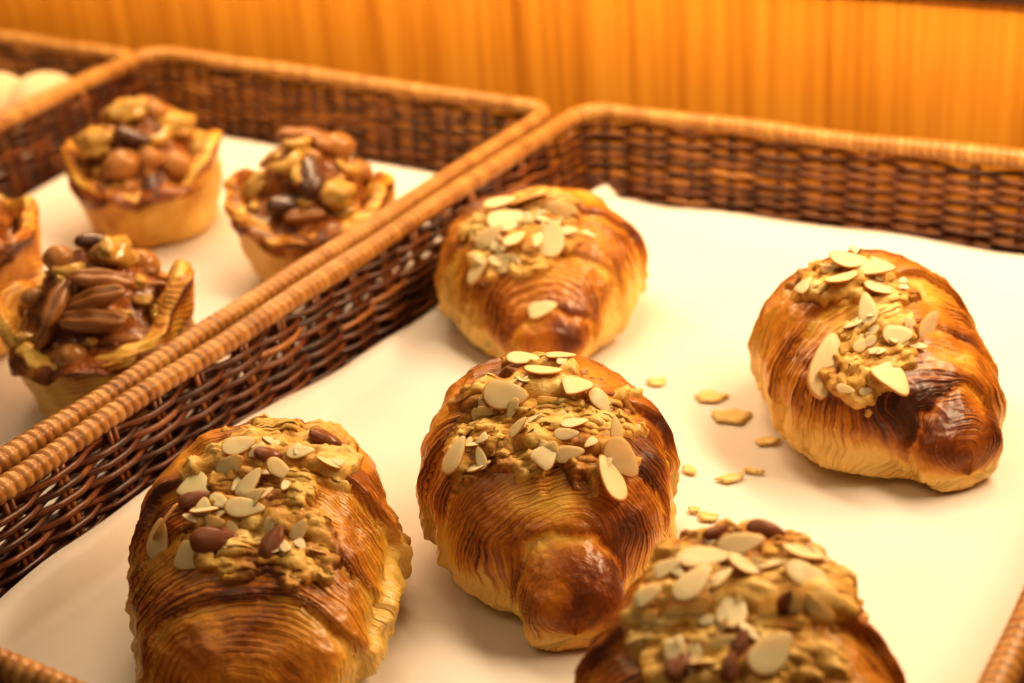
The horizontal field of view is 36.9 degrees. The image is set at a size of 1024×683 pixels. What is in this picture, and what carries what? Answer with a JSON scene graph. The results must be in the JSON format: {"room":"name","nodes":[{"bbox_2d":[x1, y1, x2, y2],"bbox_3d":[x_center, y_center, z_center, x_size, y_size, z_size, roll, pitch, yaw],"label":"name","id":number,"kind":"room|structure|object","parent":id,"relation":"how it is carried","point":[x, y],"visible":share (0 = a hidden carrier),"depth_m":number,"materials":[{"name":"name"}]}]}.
{"room":"food shop","nodes":[
{"label":"food shop","id":0,"kind":"room"},
{"bbox_2d":[0,0,1023,233],"bbox_3d":[0.018,-0.634,0.752,2.800,1.230,0.020,12,31,29],"label":"wall","id":1,"kind":"structure","parent":0,"point":[948,70],"depth_m":0.95,"materials":[{"name":"orange wood"}]},
{"bbox_2d":[959,0,1023,4],"bbox_3d":[0.042,-0.241,0.942,2.800,0.030,0.004,12,31,29],"label":"trim","id":2,"kind":"structure","parent":1,"relation":"attached to","point":[1015,2],"depth_m":0.82,"materials":[{"name":"brown wood"}]},
{"bbox_2d":[8,117,1019,378],"bbox_3d":[-0.183,0.102,0.669,2.800,0.030,0.934,12,31,29],"label":"countertop","id":3,"kind":"structure","parent":0,"point":[320,371],"depth_m":0.94,"materials":[{"name":"brown wood"}]},
{"bbox_2d":[0,30,134,194],"bbox_3d":[-0.514,-0.110,1.031,0.336,0.060,0.518,12,31,29],"label":"wicker basket","id":4,"kind":"object","parent":3,"relation":"on","point":[50,47],"visible":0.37,"depth_m":1.18,"materials":[{"name":"wicker"}]},
{"bbox_2d":[0,127,84,174],"bbox_3d":[-0.512,-0.092,1.040,0.292,0.001,0.453,12,31,29],"label":"paper sheet","id":5,"kind":"object","parent":4,"relation":"in","point":[84,127],"visible":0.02,"depth_m":1.11,"materials":[{"name":"white paper"}]},
{"bbox_2d":[0,72,19,130],"bbox_3d":[-0.378,-0.174,1.124,0.056,0.047,0.056,12,31,29],"label":"bun","id":6,"kind":"object","parent":5,"relation":"on","point":[7,81],"visible":0.15,"depth_m":1.11,"materials":[{"name":"beige food"}]},
{"bbox_2d":[8,72,81,137],"bbox_3d":[-0.339,-0.172,1.115,0.055,0.047,0.056,12,31,29],"label":"bun","id":7,"kind":"object","parent":5,"relation":"on","point":[32,84],"visible":0.36,"depth_m":1.10,"materials":[{"name":"beige food"}]},
{"bbox_2d":[0,47,550,589],"bbox_3d":[-0.252,-0.040,0.846,0.361,0.068,0.564,12,31,29],"label":"wicker basket","id":8,"kind":"object","parent":3,"relation":"on","point":[16,450],"visible":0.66,"depth_m":1.00,"materials":[{"name":"wicker"}]},
{"bbox_2d":[0,137,490,544],"bbox_3d":[-0.257,-0.023,0.851,0.314,0.015,0.497,12,31,29],"label":"paper sheet","id":9,"kind":"object","parent":8,"relation":"in","point":[223,273],"visible":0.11,"depth_m":0.92,"materials":[{"name":"white paper"}]},
{"bbox_2d":[0,193,43,355],"bbox_3d":[-0.295,-0.041,0.805,0.103,0.091,0.099,6,29,20],"label":"tart","id":10,"kind":"object","parent":9,"relation":"on","point":[20,241],"visible":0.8,"depth_m":0.79,"materials":[{"name":"food"}]},
{"bbox_2d":[0,232,194,418],"bbox_3d":[-0.199,-0.009,0.734,0.100,0.085,0.095,-2,27,4],"label":"tart","id":11,"kind":"object","parent":9,"relation":"on","point":[100,308],"visible":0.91,"depth_m":0.71,"materials":[{"name":"food"}]},
{"bbox_2d":[61,95,223,247],"bbox_3d":[-0.224,-0.108,0.933,0.098,0.083,0.097,-1,27,7],"label":"tart","id":12,"kind":"object","parent":9,"relation":"on","point":[147,175],"visible":1,"depth_m":0.91,"materials":[{"name":"food"}]},
{"bbox_2d":[223,127,395,281],"bbox_3d":[-0.113,-0.077,0.856,0.096,0.083,0.089,1,28,11],"label":"tart","id":13,"kind":"object","parent":9,"relation":"on","point":[309,192],"visible":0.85,"depth_m":0.83,"materials":[{"name":"food"}]},
{"bbox_2d":[0,103,1023,682],"bbox_3d":[0.062,0.030,0.661,0.380,0.067,0.559,12,31,29],"label":"wicker basket","id":14,"kind":"object","parent":3,"relation":"on","point":[1005,664],"visible":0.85,"depth_m":0.81,"materials":[{"name":"wicker"}]},
{"bbox_2d":[0,184,1023,682],"bbox_3d":[0.059,0.045,0.665,0.356,0.019,0.517,12,31,29],"label":"paper sheet","id":15,"kind":"object","parent":14,"relation":"in","point":[940,575],"visible":0.38,"depth_m":0.64,"materials":[{"name":"white paper"}]},
{"bbox_2d":[125,413,412,682],"bbox_3d":[-0.092,0.072,0.570,0.107,0.075,0.138,-4,27,2],"label":"croissant","id":16,"kind":"object","parent":15,"relation":"on","point":[269,550],"visible":1,"depth_m":0.54,"materials":[{"name":"brown food"}]},
{"bbox_2d":[434,185,648,357],"bbox_3d":[0.015,-0.045,0.783,0.111,0.073,0.115,-26,34,-35],"label":"croissant","id":17,"kind":"object","parent":15,"relation":"on","point":[531,269],"visible":0.98,"depth_m":0.75,"materials":[{"name":"brown food"}]},
{"bbox_2d":[416,351,680,651],"bbox_3d":[0.014,0.047,0.600,0.105,0.078,0.142,-6,27,-3],"label":"croissant","id":18,"kind":"object","parent":15,"relation":"on","point":[546,486],"visible":0.95,"depth_m":0.57,"materials":[{"name":"brown food"}]},
{"bbox_2d":[646,377,665,385],"bbox_3d":[0.069,0.019,0.729,0.010,0.002,0.008,1,28,11],"label":"flake","id":19,"kind":"object","parent":15,"relation":"on","point":[653,381],"visible":1,"depth_m":0.73,"materials":[{"name":"beige food"}]},
{"bbox_2d":[682,464,696,474],"bbox_3d":[0.076,0.055,0.658,0.006,0.001,0.008,-17,30,-24],"label":"flake","id":20,"kind":"object","parent":15,"relation":"on","point":[687,468],"visible":1,"depth_m":0.66,"materials":[{"name":"beige food"}]},
{"bbox_2d":[688,506,699,512],"bbox_3d":[0.075,0.069,0.631,0.005,0.002,0.004,0,28,9],"label":"flake","id":21,"kind":"object","parent":15,"relation":"on","point":[692,509],"visible":1,"depth_m":0.63,"materials":[{"name":"beige food"}]},
{"bbox_2d":[698,511,718,520],"bbox_3d":[0.080,0.071,0.625,0.009,0.002,0.006,6,29,20],"label":"flake","id":22,"kind":"object","parent":15,"relation":"on","point":[703,515],"visible":1,"depth_m":0.62,"materials":[{"name":"beige food"}]},
{"bbox_2d":[694,390,729,402],"bbox_3d":[0.093,0.025,0.713,0.017,0.002,0.012,1,28,11],"label":"flake","id":23,"kind":"object","parent":15,"relation":"on","point":[712,396],"visible":1,"depth_m":0.71,"materials":[{"name":"beige food"}]},
{"bbox_2d":[714,472,743,482],"bbox_3d":[0.092,0.058,0.650,0.013,0.002,0.006,-8,27,-6],"label":"flake","id":24,"kind":"object","parent":15,"relation":"on","point":[731,477],"visible":1,"depth_m":0.65,"materials":[{"name":"beige food"}]},
{"bbox_2d":[711,408,751,423],"bbox_3d":[0.100,0.033,0.696,0.019,0.002,0.014,1,28,12],"label":"flake","id":25,"kind":"object","parent":15,"relation":"on","point":[735,416],"visible":1,"depth_m":0.69,"materials":[{"name":"beige food"}]},
{"bbox_2d":[574,518,905,682],"bbox_3d":[0.071,0.104,0.478,0.108,0.080,0.136,0,27,8],"label":"croissant","id":26,"kind":"object","parent":15,"relation":"on","point":[756,600],"visible":1,"depth_m":0.46,"materials":[{"name":"brown food"}]},
{"bbox_2d":[743,467,764,472],"bbox_3d":[0.103,0.055,0.654,0.010,0.001,0.003,6,29,20],"label":"flake","id":27,"kind":"object","parent":15,"relation":"on","point":[746,469],"visible":1,"depth_m":0.65,"materials":[{"name":"beige food"}]},
{"bbox_2d":[755,436,781,444],"bbox_3d":[0.113,0.043,0.675,0.012,0.002,0.007,-3,27,2],"label":"flake","id":28,"kind":"object","parent":15,"relation":"on","point":[764,440],"visible":1,"depth_m":0.67,"materials":[{"name":"beige food"}]},
{"bbox_2d":[747,245,1006,491],"bbox_3d":[0.157,0.001,0.665,0.108,0.080,0.132,-13,28,-15],"label":"croissant","id":29,"kind":"object","parent":15,"relation":"on","point":[868,362],"visible":1,"depth_m":0.63,"materials":[{"name":"brown food"}]}
]}

